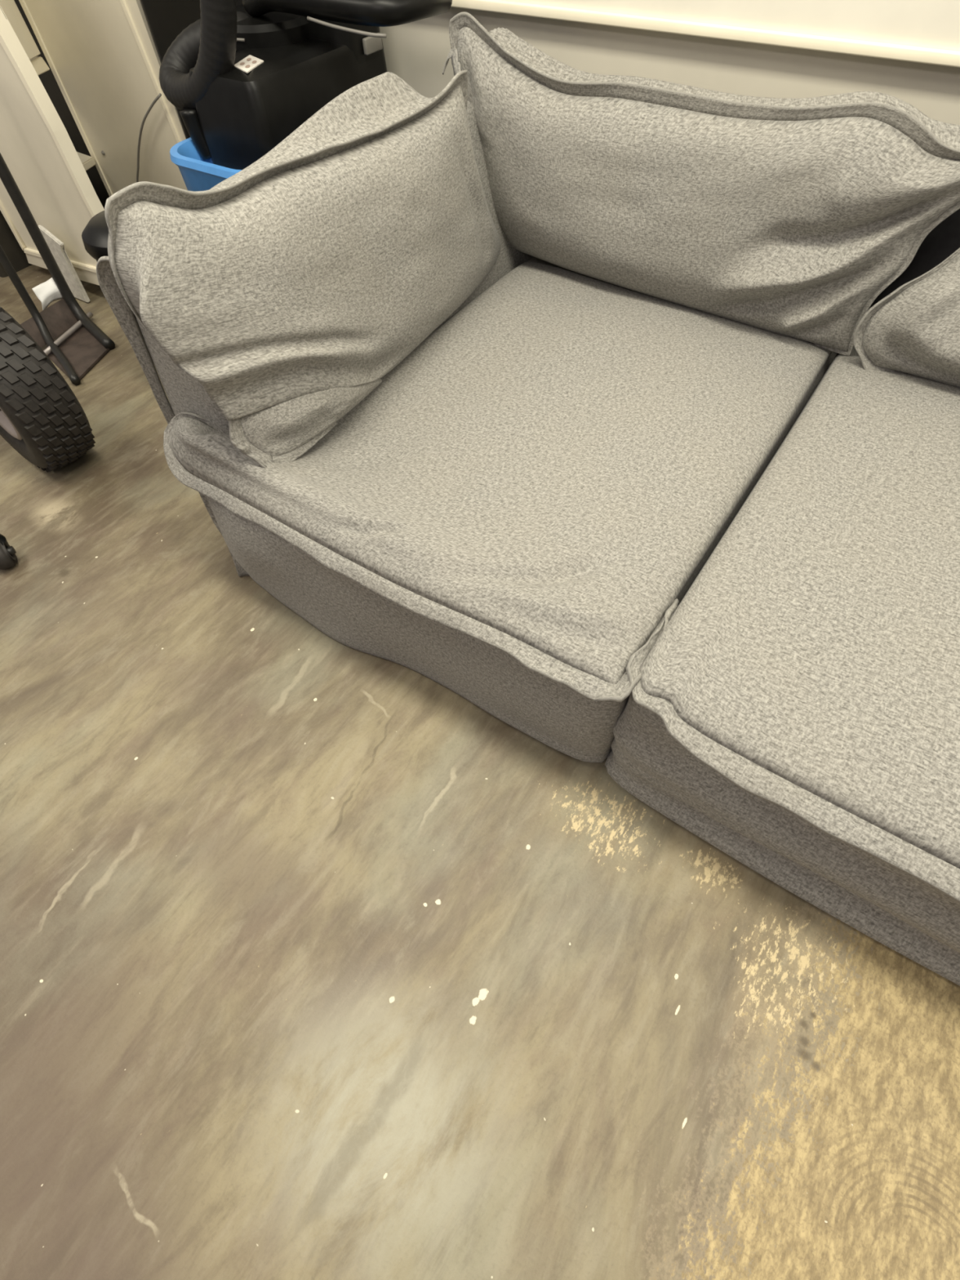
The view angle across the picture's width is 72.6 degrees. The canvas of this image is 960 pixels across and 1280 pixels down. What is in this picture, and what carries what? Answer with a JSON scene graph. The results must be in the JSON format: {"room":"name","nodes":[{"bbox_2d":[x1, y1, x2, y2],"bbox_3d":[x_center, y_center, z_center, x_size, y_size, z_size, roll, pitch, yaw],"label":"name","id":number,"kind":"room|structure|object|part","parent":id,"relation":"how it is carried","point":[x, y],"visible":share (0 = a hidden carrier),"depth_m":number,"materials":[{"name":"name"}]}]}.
{"room":"workshop lounge area","nodes":[
{"label":"workshop lounge area","id":0,"kind":"room"},
{"bbox_2d":[0,264,959,1279],"bbox_3d":[-0.874,0.060,1.842,8.000,0.100,4.150,28,60,21],"label":"floor","id":1,"kind":"structure","parent":0,"point":[317,962],"depth_m":1.30,"materials":[{"name":"concrete"}]},
{"bbox_2d":[0,533,17,569],"bbox_3d":[-1.462,-0.265,1.981,0.115,0.095,0.090,28,60,21],"label":"caster wheel","id":2,"kind":"object","parent":1,"relation":"on","point":[8,558],"visible":1,"depth_m":1.97,"materials":[{"name":"rubber"}]},
{"bbox_2d":[0,210,31,277],"bbox_3d":[-2.553,-2.118,3.223,0.930,0.320,0.390,28,60,21],"label":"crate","id":3,"kind":"object","parent":1,"relation":"on","point":[17,257],"visible":0.09,"depth_m":3.10,"materials":[{"name":"black plastic"}]},
{"bbox_2d":[0,306,95,472],"bbox_3d":[-1.502,-0.823,2.110,0.541,0.541,0.214,33,62,23],"label":"wheel","id":4,"kind":"object","parent":1,"relation":"on","point":[42,418],"visible":1,"depth_m":1.97,"materials":[{"name":"rubber"},{"name":"grey-beige painted steel"}]},
{"bbox_2d":[0,5,104,285],"bbox_3d":[-1.819,-2.099,2.422,0.863,1.545,0.145,28,60,21],"label":"door","id":5,"kind":"structure","parent":1,"relation":"on","point":[37,148],"depth_m":2.52,"materials":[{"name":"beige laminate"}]},
{"bbox_3d":[-1.801,-1.683,2.909,0.780,0.078,0.050,28,60,21],"label":"rail","id":6,"kind":"part","parent":5,"relation":"part of","materials":[{"name":"white wood"}]},
{"bbox_3d":[-1.810,-1.667,2.943,0.814,0.113,0.040,28,60,21],"label":"foot rail","id":7,"kind":"part","parent":5,"relation":"part of","materials":[{"name":"beige laminate"}]},
{"bbox_2d":[0,0,109,208],"bbox_3d":[-2.183,-2.668,2.875,1.126,1.500,0.408,28,60,21],"label":"shelf unit","id":8,"kind":"object","parent":1,"relation":"on","point":[13,10],"visible":0.21,"depth_m":3.05,"materials":[{"name":"beige laminate"}]},
{"bbox_3d":[-1.932,-2.672,2.434,0.346,0.798,0.205,28,60,21],"label":"panel","id":9,"kind":"part","parent":8,"relation":"part of","materials":[{"name":"beige laminate"}]},
{"bbox_3d":[-1.881,-2.396,2.740,0.055,0.073,0.323,-9,54,-4],"label":"rail","id":10,"kind":"part","parent":8,"relation":"part of","materials":[{"name":"beige wood"}]},
{"bbox_2d":[0,152,115,385],"bbox_3d":[-1.679,-1.507,2.326,0.493,1.001,0.295,38,64,26],"label":"hand truck","id":11,"kind":"object","parent":1,"relation":"on","point":[80,348],"visible":0.94,"depth_m":2.69,"materials":[{"name":"black metal"}]},
{"bbox_3d":[-1.735,-1.443,2.280,0.046,0.997,0.463,-30,58,-18],"label":"frame rail","id":12,"kind":"part","parent":11,"relation":"part of","materials":[{"name":"black metal"}]},
{"bbox_2d":[31,277,62,310],"bbox_3d":[-1.810,-1.452,2.749,0.047,0.093,0.121,28,60,21],"label":"paper scrap","id":13,"kind":"object","parent":11,"relation":"on","point":[47,291],"visible":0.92,"depth_m":2.73,"materials":[{"name":"white paper"}]},
{"bbox_3d":[-1.808,-1.337,2.753,0.058,0.088,0.287,18,57,15],"label":"plate","id":14,"kind":"part","parent":11,"relation":"part of","materials":[{"name":"brown metal"}]},
{"bbox_3d":[-1.735,-1.294,2.757,0.019,0.020,0.316,12,56,11],"label":"cross rod","id":15,"kind":"part","parent":11,"relation":"part of","materials":[{"name":"metal"}]},
{"bbox_3d":[-1.667,-1.196,2.710,0.217,0.010,0.448,-37,61,-21],"label":"toe plate","id":16,"kind":"part","parent":11,"relation":"part of","materials":[{"name":"brown metal"}]},
{"bbox_2d":[37,225,89,302],"bbox_3d":[-1.819,-1.639,2.853,0.172,0.300,0.018,28,60,21],"label":"strip","id":17,"kind":"object","parent":1,"relation":"on","point":[56,246],"visible":0.68,"depth_m":2.83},
{"bbox_2d":[18,0,187,196],"bbox_3d":[-1.541,-2.457,2.695,0.870,1.500,0.172,28,60,21],"label":"storage cabinet","id":18,"kind":"object","parent":1,"relation":"on","point":[102,56],"visible":0.5,"depth_m":2.73,"materials":[{"name":"beige laminate"}]},
{"bbox_2d":[81,210,154,364],"bbox_3d":[-1.098,-1.145,2.279,0.296,0.612,0.296,28,60,21],"label":"plastic bin","id":19,"kind":"object","parent":1,"relation":"on","point":[95,236],"visible":0.2,"depth_m":2.00,"materials":[{"name":"black plastic"}]},
{"bbox_3d":[-1.108,-1.300,2.064,0.296,0.082,0.296,28,60,21],"label":"lid","id":20,"kind":"part","parent":19,"relation":"part of","materials":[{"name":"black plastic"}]},
{"bbox_2d":[136,0,452,191],"bbox_3d":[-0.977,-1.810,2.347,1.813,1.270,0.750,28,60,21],"label":"vacuum cleaner","id":21,"kind":"object","parent":1,"relation":"on","point":[240,77],"visible":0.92,"depth_m":1.97,"materials":[{"name":"black plastic"}]},
{"bbox_3d":[-1.433,-2.048,2.908,0.458,0.659,0.029,24,59,19],"label":"power cord","id":22,"kind":"part","parent":21,"relation":"part of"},
{"bbox_3d":[-0.613,-1.459,2.416,0.435,0.722,0.740,28,60,21],"label":"tank","id":23,"kind":"part","parent":21,"relation":"part of","materials":[{"name":"blue plastic"}]},
{"bbox_3d":[-0.675,-1.955,2.086,0.330,0.080,0.330,28,60,21],"label":"lid","id":24,"kind":"part","parent":21,"relation":"part of","materials":[{"name":"black plastic"}]},
{"bbox_2d":[96,100,837,762],"bbox_3d":[0.138,-0.732,1.772,1.329,0.864,1.612,28,60,21],"label":"sofa","id":25,"kind":"object","parent":1,"relation":"on","point":[354,615],"visible":0.23,"depth_m":1.56,"materials":[{"name":"grey fabric"}]},
{"bbox_3d":[-0.266,-0.977,1.981,0.264,0.840,1.459,28,60,21],"label":"armrest","id":26,"kind":"part","parent":25,"relation":"part of","materials":[{"name":"grey fabric"}]},
{"bbox_2d":[163,262,831,702],"bbox_3d":[0.107,-0.638,1.696,1.334,0.169,1.403,28,60,21],"label":"seat cushion","id":27,"kind":"object","parent":25,"relation":"on","point":[542,480],"visible":0.92,"depth_m":1.53,"materials":[{"name":"grey fabric"}]},
{"bbox_2d":[104,48,500,467],"bbox_3d":[-0.304,-0.993,1.634,0.310,0.600,1.347,22,58,17],"label":"cushion","id":28,"kind":"object","parent":27,"relation":"on","point":[287,287],"visible":1,"depth_m":1.45,"materials":[{"name":"grey fabric"}]},
{"bbox_2d":[448,11,959,355],"bbox_3d":[0.548,-1.191,1.736,1.504,0.599,0.295,28,60,21],"label":"cushion","id":29,"kind":"object","parent":27,"relation":"on","point":[790,217],"visible":0.94,"depth_m":1.66,"materials":[{"name":"grey fabric"}]},
{"bbox_2d":[604,208,959,986],"bbox_3d":[1.194,-0.175,1.361,1.228,0.794,1.585,28,60,21],"label":"sofa","id":30,"kind":"object","parent":1,"relation":"on","point":[891,906],"visible":0.15,"depth_m":1.28,"materials":[{"name":"grey fabric"}]},
{"bbox_2d":[625,354,959,902],"bbox_3d":[1.107,-0.084,1.290,1.225,0.094,1.355,28,60,21],"label":"seat cushion","id":31,"kind":"object","parent":30,"relation":"on","point":[811,661],"visible":0.98,"depth_m":1.22,"materials":[{"name":"grey fabric"}]},
{"bbox_2d":[853,247,959,387],"bbox_3d":[1.403,-0.697,1.392,1.016,0.525,0.197,23,59,18],"label":"cushion","id":32,"kind":"object","parent":31,"relation":"on","point":[914,330],"visible":0.96,"depth_m":1.56,"materials":[{"name":"grey fabric"}]},
{"bbox_3d":[1.579,-0.658,1.683,1.170,0.780,0.125,28,60,21],"label":"backrest","id":33,"kind":"part","parent":30,"relation":"part of","materials":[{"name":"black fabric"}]},
{"bbox_2d":[379,6,959,124],"bbox_3d":[0.183,-2.178,1.555,8.000,2.900,0.170,28,60,21],"label":"wall","id":34,"kind":"structure","parent":0,"point":[417,51],"depth_m":1.79,"materials":[{"name":"beige paint"}]},
{"bbox_2d":[450,0,959,67],"bbox_3d":[1.404,-1.162,1.357,4.950,0.025,0.045,28,60,21],"label":"trim","id":35,"kind":"structure","parent":34,"relation":"attached to","point":[809,42],"depth_m":1.67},
{"bbox_2d":[503,0,959,51],"bbox_3d":[1.378,-1.643,0.696,4.950,1.615,0.032,28,60,21],"label":"whiteboard","id":36,"kind":"object","parent":34,"relation":"attached to","point":[931,24],"depth_m":1.56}
]}

